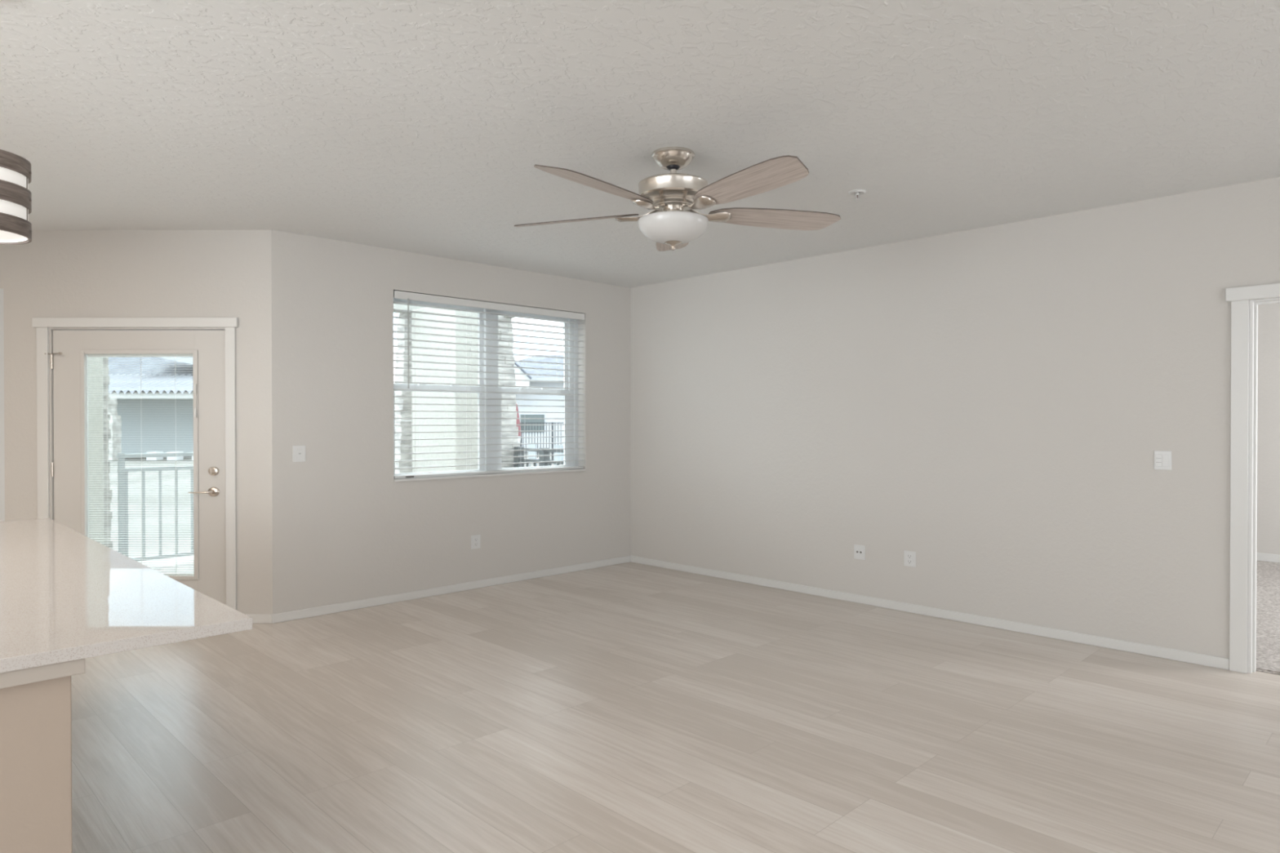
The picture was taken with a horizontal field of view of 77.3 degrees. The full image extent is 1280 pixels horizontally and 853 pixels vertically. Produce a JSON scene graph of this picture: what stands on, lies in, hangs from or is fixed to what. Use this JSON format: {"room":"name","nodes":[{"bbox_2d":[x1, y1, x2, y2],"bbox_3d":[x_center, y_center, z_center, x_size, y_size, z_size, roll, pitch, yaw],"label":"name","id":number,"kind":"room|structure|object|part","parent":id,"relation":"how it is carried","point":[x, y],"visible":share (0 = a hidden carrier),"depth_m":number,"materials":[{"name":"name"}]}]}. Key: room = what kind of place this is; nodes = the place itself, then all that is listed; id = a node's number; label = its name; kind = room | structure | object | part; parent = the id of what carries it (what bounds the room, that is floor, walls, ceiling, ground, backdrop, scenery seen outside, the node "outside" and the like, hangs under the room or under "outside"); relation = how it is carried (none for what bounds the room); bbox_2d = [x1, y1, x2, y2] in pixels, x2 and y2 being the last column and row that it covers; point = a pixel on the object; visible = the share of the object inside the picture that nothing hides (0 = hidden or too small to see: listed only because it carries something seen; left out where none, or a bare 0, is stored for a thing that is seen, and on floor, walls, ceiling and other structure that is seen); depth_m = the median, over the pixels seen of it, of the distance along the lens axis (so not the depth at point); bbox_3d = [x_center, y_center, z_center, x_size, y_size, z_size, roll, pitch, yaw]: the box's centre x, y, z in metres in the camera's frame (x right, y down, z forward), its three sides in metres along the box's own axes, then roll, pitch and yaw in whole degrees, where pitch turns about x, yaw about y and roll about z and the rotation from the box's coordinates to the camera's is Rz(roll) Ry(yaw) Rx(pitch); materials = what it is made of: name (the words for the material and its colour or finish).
{"room":"empty living room","nodes":[
{"label":"empty living room","id":0,"kind":"room"},
{"bbox_2d":[0,229,272,614],"bbox_3d":[-5.738,0.003,5.679,6.350,2.743,0.165,0,0,0],"label":"wall","id":1,"kind":"structure","parent":0,"point":[201,273],"depth_m":5.58,"materials":[{"name":"grey paint"}]},
{"bbox_2d":[0,288,4,521],"bbox_3d":[-5.026,-0.095,5.675,1.175,1.737,0.162,0,0,0],"label":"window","id":2,"kind":"structure","parent":1,"relation":"in","point":[2,322],"depth_m":5.59,"materials":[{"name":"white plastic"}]},
{"bbox_2d":[31,317,238,609],"bbox_3d":[-3.506,0.309,5.651,1.426,2.130,0.193,0,0,0],"label":"door frame","id":3,"kind":"structure","parent":1,"relation":"attached to","point":[45,326],"depth_m":5.56,"materials":[{"name":"white paint"}]},
{"bbox_3d":[-3.507,-0.723,5.561,1.426,0.066,0.028,0,0,0],"label":"head casing","id":4,"kind":"part","parent":3,"relation":"part of","materials":[{"name":"white paint"}]},
{"bbox_2d":[44,330,226,604],"bbox_3d":[-3.513,0.340,5.588,1.252,2.027,0.106,0,0,0],"label":"door","id":5,"kind":"structure","parent":1,"relation":"in","point":[69,469],"depth_m":5.59,"materials":[{"name":"grey paint"}]},
{"bbox_3d":[-3.497,0.269,5.598,0.823,1.619,0.025,0,0,0],"label":"lite frame","id":6,"kind":"part","parent":5,"relation":"part of","materials":[{"name":"grey paint"}]},
{"bbox_2d":[87,354,194,575],"bbox_3d":[-3.497,0.266,5.620,0.755,1.554,0.015,0,0,0],"label":"glass pane","id":7,"kind":"object","parent":5,"relation":"attached to","point":[88,355],"depth_m":5.62,"materials":[{"name":"clear glass"}]},
{"bbox_3d":[-3.050,0.456,5.544,0.159,0.018,0.027,0,0,-4],"label":"lever","id":8,"kind":"part","parent":5,"relation":"part of","materials":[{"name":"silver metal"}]},
{"bbox_3d":[-2.979,0.456,5.571,0.081,0.066,0.046,0,0,0],"label":"lever handle","id":9,"kind":"part","parent":5,"relation":"part of","materials":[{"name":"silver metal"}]},
{"bbox_2d":[246,614,271,623],"bbox_3d":[-2.689,1.342,5.578,0.252,0.064,0.013,0,0,0],"label":"baseboard","id":10,"kind":"structure","parent":1,"relation":"attached to","point":[256,619],"depth_m":5.57,"materials":[{"name":"white paint"}]},
{"bbox_2d":[271,229,631,614],"bbox_3d":[-1.386,-0.007,6.851,3.470,2.743,0.165,0,1,-45],"label":"wall","id":11,"kind":"structure","parent":0,"point":[344,531],"depth_m":6.18,"materials":[{"name":"grey paint"}]},
{"bbox_2d":[292,445,305,462],"bbox_3d":[-2.428,0.194,5.702,0.092,0.117,0.010,0,1,-45],"label":"light switch","id":12,"kind":"object","parent":11,"relation":"attached to","point":[298,451],"visible":1,"depth_m":5.70,"materials":[{"name":"white plastic"}]},
{"bbox_2d":[271,555,630,623],"bbox_3d":[-1.330,1.333,6.790,3.463,0.064,0.013,0,1,-45],"label":"baseboard","id":13,"kind":"structure","parent":11,"relation":"attached to","point":[340,607],"depth_m":6.46,"materials":[{"name":"white paint"}]},
{"bbox_2d":[471,534,480,549],"bbox_3d":[-1.382,0.972,6.739,0.092,0.115,0.009,0,1,-45],"label":"wall outlet","id":14,"kind":"object","parent":11,"relation":"attached to","point":[475,540],"visible":1,"depth_m":6.74,"materials":[{"name":"white plastic"}]},
{"bbox_2d":[393,297,585,481],"bbox_3d":[-1.265,-0.323,6.954,1.964,1.496,0.185,0,1,-45],"label":"window","id":15,"kind":"structure","parent":11,"relation":"in","point":[492,362],"depth_m":6.99,"materials":[{"name":"white plastic"}]},
{"bbox_3d":[-1.689,-0.668,6.644,0.904,0.720,0.018,0,1,-45],"label":"sash","id":16,"kind":"part","parent":15,"relation":"part of","materials":[{"name":"white plastic"}]},
{"bbox_3d":[-1.675,0.035,6.635,0.904,0.743,0.020,0,1,-45],"label":"sash","id":17,"kind":"part","parent":15,"relation":"part of","materials":[{"name":"white plastic"}]},
{"bbox_2d":[393,290,584,478],"bbox_3d":[-1.232,-0.330,6.917,1.940,1.464,0.088,0,1,-45],"label":"window blind","id":18,"kind":"object","parent":15,"relation":"attached to","point":[411,296],"visible":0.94,"depth_m":6.81,"materials":[{"name":"white paint"}]},
{"bbox_3d":[-1.806,-0.308,6.369,0.002,1.403,0.062,0,1,-45],"label":"ladder cord","id":19,"kind":"part","parent":18,"relation":"part of","materials":[{"name":"white fabric"}]},
{"bbox_3d":[-1.443,-0.311,6.727,0.002,1.403,0.062,0,1,-45],"label":"ladder cord","id":20,"kind":"part","parent":18,"relation":"part of","materials":[{"name":"white fabric"}]},
{"bbox_3d":[-1.240,0.392,6.933,1.934,0.020,0.054,0,1,-45],"label":"rail","id":21,"kind":"part","parent":18,"relation":"part of","materials":[{"name":"white plastic"}]},
{"bbox_3d":[-1.044,-0.314,7.120,0.002,1.403,0.062,0,1,-45],"label":"ladder cord","id":22,"kind":"part","parent":18,"relation":"part of","materials":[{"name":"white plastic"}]},
{"bbox_3d":[-1.255,0.415,6.935,1.944,0.019,0.137,0,1,-45],"label":"sill","id":23,"kind":"part","parent":15,"relation":"part of","materials":[{"name":"white paint"}]},
{"bbox_3d":[-0.989,-0.673,7.334,0.839,0.720,0.018,0,1,-45],"label":"sash","id":24,"kind":"part","parent":15,"relation":"part of","materials":[{"name":"white plastic"}]},
{"bbox_3d":[-0.974,0.030,7.325,0.839,0.743,0.020,0,1,-45],"label":"sash","id":25,"kind":"part","parent":15,"relation":"part of","materials":[{"name":"white plastic"}]},
{"bbox_3d":[-1.309,-0.327,6.999,1.964,1.489,0.059,0,1,-45],"label":"frame","id":26,"kind":"part","parent":15,"relation":"part of","materials":[{"name":"white plastic"}]},
{"bbox_2d":[0,0,1279,288],"bbox_3d":[-1.190,-1.414,3.422,8.110,0.120,14.340,0,1,-45],"label":"ceiling","id":27,"kind":"structure","parent":0,"point":[420,126],"depth_m":3.40,"materials":[{"name":"white paint"}]},
{"bbox_2d":[0,149,31,244],"bbox_3d":[-2.040,-0.966,2.432,0.300,0.760,0.300,0,1,-45],"label":"pendant lamp","id":28,"kind":"object","parent":27,"relation":"hanging from","point":[15,228],"visible":1,"depth_m":2.43,"materials":[{"name":"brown metal"}]},
{"bbox_2d":[0,230,25,239],"bbox_3d":[-2.040,-0.599,2.435,0.276,0.003,0.276,0,1,-45],"label":"diffuser","id":29,"kind":"object","parent":28,"relation":"attached to","point":[4,234],"depth_m":2.49,"materials":[{"name":"white plastic"}]},
{"bbox_3d":[-1.905,-0.706,2.494,0.014,0.231,0.008,0,0,-24],"label":"fixing rod","id":30,"kind":"part","parent":28,"relation":"part of","materials":[{"name":"silver metal"}]},
{"bbox_2d":[514,146,840,251],"bbox_3d":[0.137,-1.117,3.926,1.689,0.480,1.719,0,1,-45],"label":"ceiling fan","id":31,"kind":"object","parent":27,"relation":"hanging from","point":[673,223],"visible":1,"depth_m":3.85,"materials":[{"name":"brown wood"}]},
{"bbox_3d":[-0.349,-1.074,4.171,0.715,0.050,0.196,0,0,20],"label":"blade","id":32,"kind":"part","parent":31,"relation":"part of","materials":[{"name":"brown wood"}]},
{"bbox_3d":[-0.173,-1.069,3.552,0.196,0.050,0.715,0,1,38],"label":"blade","id":33,"kind":"part","parent":31,"relation":"part of","materials":[{"name":"brown wood"}]},
{"bbox_3d":[0.186,-1.076,4.529,0.196,0.050,0.715,0,0,2],"label":"blade","id":34,"kind":"part","parent":31,"relation":"part of","materials":[{"name":"brown wood"}]},
{"bbox_3d":[0.165,-0.979,3.983,0.352,0.128,0.352,0,1,-45],"label":"lamp shade","id":35,"kind":"part","parent":31,"relation":"part of","materials":[{"name":"white glass"}]},
{"bbox_3d":[0.470,-1.069,3.527,0.196,0.050,0.715,0,0,-34],"label":"blade","id":36,"kind":"part","parent":31,"relation":"part of","materials":[{"name":"brown wood"}]},
{"bbox_3d":[0.692,-1.074,4.131,0.715,0.050,0.196,0,0,-16],"label":"blade","id":37,"kind":"part","parent":31,"relation":"part of","materials":[{"name":"brown wood"}]},
{"bbox_2d":[848,189,866,200],"bbox_3d":[1.263,-1.341,4.650,0.100,0.046,0.100,0,1,-45],"label":"sprinkler","id":38,"kind":"object","parent":27,"relation":"attached to","point":[858,192],"visible":1,"depth_m":4.64,"materials":[{"name":"white plastic"}]},
{"bbox_2d":[71,560,1279,852],"bbox_3d":[0.434,1.433,5.043,12.670,0.128,14.340,0,1,-45],"label":"floor","id":39,"kind":"structure","parent":0,"point":[630,707],"depth_m":3.62,"materials":[{"name":"wood"}]},
{"bbox_2d":[0,658,84,852],"bbox_3d":[-2.528,0.954,2.521,0.814,0.884,2.848,0,1,-45],"label":"kitchen island","id":40,"kind":"object","parent":39,"relation":"on","point":[36,702],"visible":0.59,"depth_m":1.74,"materials":[{"name":"beige paint"}]},
{"bbox_3d":[-2.528,0.530,2.518,0.814,0.034,2.848,0,1,-45],"label":"trim","id":41,"kind":"part","parent":40,"relation":"part of","materials":[{"name":"beige paint"}]},
{"bbox_2d":[0,518,252,673],"bbox_3d":[-2.437,0.496,2.654,1.196,0.030,2.931,0,1,-45],"label":"island countertop","id":42,"kind":"structure","parent":40,"relation":"on","point":[66,595],"depth_m":2.18,"materials":[{"name":"white stone"}]},
{"bbox_2d":[1256,667,1279,675],"bbox_3d":[3.814,1.376,4.193,0.028,0.011,0.933,0,1,-45],"label":"threshold","id":43,"kind":"object","parent":39,"relation":"on","point":[1256,668],"visible":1,"depth_m":4.49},
{"bbox_2d":[631,177,1279,658],"bbox_3d":[3.321,0.007,4.636,0.125,2.743,9.600,0,1,-45],"label":"wall","id":44,"kind":"structure","parent":0,"point":[993,406],"depth_m":5.55,"materials":[{"name":"grey paint"}]},
{"bbox_2d":[853,544,865,559],"bbox_3d":[1.698,0.974,6.192,0.012,0.111,0.092,0,1,-45],"label":"cable plate","id":45,"kind":"object","parent":44,"relation":"attached to","point":[859,550],"visible":1,"depth_m":6.19,"materials":[{"name":"white plastic"}]},
{"bbox_2d":[903,551,915,567],"bbox_3d":[1.989,0.976,5.899,0.009,0.112,0.092,0,1,-45],"label":"wall outlet","id":46,"kind":"object","parent":44,"relation":"attached to","point":[909,557],"visible":1,"depth_m":5.89,"materials":[{"name":"white plastic"}]},
{"bbox_2d":[630,555,1229,670],"bbox_3d":[1.621,1.336,6.272,0.013,0.064,4.894,0,1,-45],"label":"baseboard","id":47,"kind":"structure","parent":44,"relation":"attached to","point":[1097,641],"depth_m":5.58,"materials":[{"name":"white paint"}]},
{"bbox_2d":[1154,450,1171,470],"bbox_3d":[3.108,0.202,4.758,0.009,0.113,0.090,0,1,-45],"label":"light switch","id":48,"kind":"object","parent":44,"relation":"attached to","point":[1162,459],"visible":1,"depth_m":4.76,"materials":[{"name":"white plastic"}]},
{"bbox_2d":[1155,454,1161,466],"bbox_3d":[3.092,0.202,4.770,0.004,0.070,0.031,0,1,-45],"label":"switch","id":49,"kind":"object","parent":48,"relation":"attached to","point":[1158,457],"depth_m":4.77,"materials":[{"name":"white plastic"}]},
{"bbox_2d":[1225,283,1279,673],"bbox_3d":[3.784,0.302,4.150,0.151,2.160,1.207,0,1,-45],"label":"door frame","id":50,"kind":"structure","parent":44,"relation":"attached to","point":[1244,343],"depth_m":4.48,"materials":[{"name":"white paint"}]},
{"bbox_3d":[3.740,-0.740,4.098,0.026,0.074,1.207,0,1,-45],"label":"head casing","id":51,"kind":"part","parent":50,"relation":"part of","materials":[{"name":"white paint"}]},
{"bbox_2d":[1257,302,1279,555],"bbox_3d":[6.840,-0.018,7.473,0.120,2.735,5.500,0,1,-45],"label":"wall","id":52,"kind":"structure","parent":0,"point":[1268,315],"depth_m":7.97,"materials":[{"name":"grey paint"}]},
{"bbox_2d":[1256,552,1279,562],"bbox_3d":[6.793,1.311,7.435,0.014,0.077,5.500,0,1,-45],"label":"baseboard","id":53,"kind":"structure","parent":52,"relation":"attached to","point":[1260,557],"depth_m":7.97,"materials":[{"name":"white paint"}]},
{"label":"outside","id":54,"kind":"structure","parent":0,"visible":0},
{"bbox_2d":[108,451,563,558],"bbox_3d":[-10.473,1.539,39.916,150.000,0.180,180.000,0,1,-45],"label":"ground","id":55,"kind":"structure","parent":54,"point":[167,476],"depth_m":16.68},
{"bbox_2d":[105,356,193,460],"bbox_3d":[-28.501,-3.420,41.876,21.000,9.720,13.400,0,0,0],"label":"house","id":56,"kind":"structure","parent":55,"relation":"on","point":[117,416],"depth_m":39.20,"materials":[{"name":"grey"}]},
{"bbox_2d":[138,555,194,573],"bbox_3d":[-3.734,1.522,7.299,7.400,0.280,3.715,0,1,-45],"label":"patio slab","id":57,"kind":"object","parent":55,"relation":"on","point":[171,563],"depth_m":7.99,"materials":[{"name":"concrete"}]},
{"bbox_2d":[88,356,103,544],"bbox_3d":[-5.276,0.014,7.099,0.840,2.740,0.180,0,1,-45],"label":"pier","id":58,"kind":"structure","parent":57,"relation":"on","point":[94,387],"depth_m":7.29,"materials":[{"name":"white paint"}]},
{"bbox_2d":[102,356,112,548],"bbox_3d":[-5.148,0.012,7.540,0.257,2.738,0.251,0,1,-45],"label":"stone column","id":59,"kind":"structure","parent":57,"relation":"on","point":[106,399],"depth_m":7.53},
{"bbox_2d":[116,453,193,561],"bbox_3d":[-4.054,0.811,8.505,2.555,1.125,0.060,0,1,-45],"label":"railing","id":60,"kind":"object","parent":57,"relation":"on","point":[122,474],"visible":0.21,"depth_m":7.75,"materials":[{"name":"grey metal"}]},
{"bbox_3d":[-4.942,0.817,7.630,0.050,1.125,0.050,0,1,-45],"label":"post","id":61,"kind":"part","parent":60,"relation":"part of","materials":[{"name":"grey metal"}]},
{"bbox_3d":[-4.055,0.276,8.501,2.555,0.035,0.060,0,1,-45],"label":"rail","id":62,"kind":"part","parent":60,"relation":"part of","materials":[{"name":"grey metal"}]},
{"bbox_3d":[-4.055,0.411,8.502,2.555,0.035,0.036,0,1,-45],"label":"rail","id":63,"kind":"part","parent":60,"relation":"part of","materials":[{"name":"grey metal"}]},
{"bbox_3d":[-4.054,1.276,8.508,2.555,0.035,0.036,0,1,-45],"label":"rail","id":64,"kind":"part","parent":60,"relation":"part of","materials":[{"name":"grey metal"}]},
{"bbox_2d":[394,311,412,473],"bbox_3d":[-2.870,-0.004,9.659,0.342,2.738,0.313,0,1,-45],"label":"stone column","id":65,"kind":"structure","parent":57,"relation":"on","point":[400,328],"depth_m":9.59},
{"bbox_2d":[411,307,478,472],"bbox_3d":[-2.231,-0.003,9.251,0.363,2.740,0.970,0,1,-45],"label":"exterior wall","id":66,"kind":"structure","parent":57,"relation":"on","point":[415,322],"depth_m":8.96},
{"bbox_2d":[497,315,519,467],"bbox_3d":[-1.762,-0.007,10.007,0.434,2.738,0.432,0,1,-45],"label":"stone column","id":67,"kind":"structure","parent":57,"relation":"on","point":[507,370],"depth_m":9.92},
{"bbox_2d":[393,303,515,317],"bbox_3d":[-3.671,-1.495,6.856,7.700,0.280,3.005,0,1,-45],"label":"beam","id":68,"kind":"structure","parent":67,"relation":"on","point":[396,306],"depth_m":9.51,"materials":[{"name":"beige paint"}]},
{"bbox_2d":[513,446,563,467],"bbox_3d":[-0.855,0.812,9.244,0.090,1.110,1.920,0,1,-45],"label":"railing","id":69,"kind":"object","parent":57,"relation":"on","point":[541,452],"visible":0.19,"depth_m":9.62,"materials":[{"name":"grey metal"}]},
{"bbox_3d":[-1.495,0.807,9.894,0.090,1.110,0.090,0,1,-45],"label":"post","id":70,"kind":"part","parent":69,"relation":"part of","materials":[{"name":"grey metal"}]},
{"bbox_3d":[-0.855,0.284,9.241,0.060,0.035,1.920,0,1,-45],"label":"rail","id":71,"kind":"part","parent":69,"relation":"part of","materials":[{"name":"grey metal"}]},
{"bbox_3d":[-0.855,0.419,9.242,0.036,0.035,1.920,0,1,-45],"label":"rail","id":72,"kind":"part","parent":69,"relation":"part of","materials":[{"name":"grey metal"}]},
{"bbox_3d":[-1.138,0.810,9.532,0.090,1.110,0.090,0,1,-45],"label":"post","id":73,"kind":"part","parent":69,"relation":"part of","materials":[{"name":"grey metal"}]},
{"bbox_2d":[514,404,521,445],"bbox_3d":[-3.860,0.394,25.003,0.300,2.320,0.300,0,1,-45],"label":"closed parasol","id":74,"kind":"object","parent":55,"relation":"on","point":[517,407],"visible":0.23,"depth_m":24.93,"materials":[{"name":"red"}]},
{"bbox_2d":[513,355,563,451],"bbox_3d":[-4.750,-1.448,48.156,10.500,5.670,8.870,0,0,0],"label":"house","id":75,"kind":"structure","parent":55,"relation":"on","point":[531,384],"depth_m":45.00,"materials":[{"name":"white"}]},
{"bbox_2d":[528,444,551,466],"bbox_3d":[-3.458,1.061,27.503,0.580,0.950,0.560,0,1,-34],"label":"patio chair","id":76,"kind":"object","parent":55,"relation":"on","point":[530,446],"visible":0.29,"depth_m":27.33,"materials":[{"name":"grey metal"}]},
{"bbox_3d":[-3.681,0.842,27.349,0.040,0.510,0.560,0,1,-34],"label":"backrest","id":77,"kind":"part","parent":76,"relation":"part of","materials":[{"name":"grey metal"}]},
{"bbox_2d":[520,422,563,460],"bbox_3d":[-4.400,0.662,33.006,3.670,1.670,0.070,0,0,0],"label":"iron fence","id":78,"kind":"object","parent":55,"relation":"on","point":[521,423],"visible":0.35,"depth_m":32.98,"materials":[{"name":"grey metal"}]},
{"bbox_3d":[-4.904,0.662,33.006,0.070,1.670,0.070,0,0,0],"label":"post","id":79,"kind":"part","parent":78,"relation":"part of","materials":[{"name":"black metal"}]},
{"bbox_3d":[-4.400,-0.146,33.000,3.600,0.035,0.040,0,0,0],"label":"rail","id":80,"kind":"part","parent":78,"relation":"part of","materials":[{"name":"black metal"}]},
{"bbox_3d":[-3.608,0.661,33.006,0.070,1.670,0.070,0,0,0],"label":"post","id":81,"kind":"part","parent":78,"relation":"part of","materials":[{"name":"black metal"}]},
{"bbox_2d":[554,444,563,465],"bbox_3d":[-2.694,1.075,25.517,0.560,0.950,0.580,0,1,36],"label":"patio chair","id":82,"kind":"object","parent":55,"relation":"on","point":[559,458],"visible":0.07,"depth_m":25.77,"materials":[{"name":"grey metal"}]}
]}

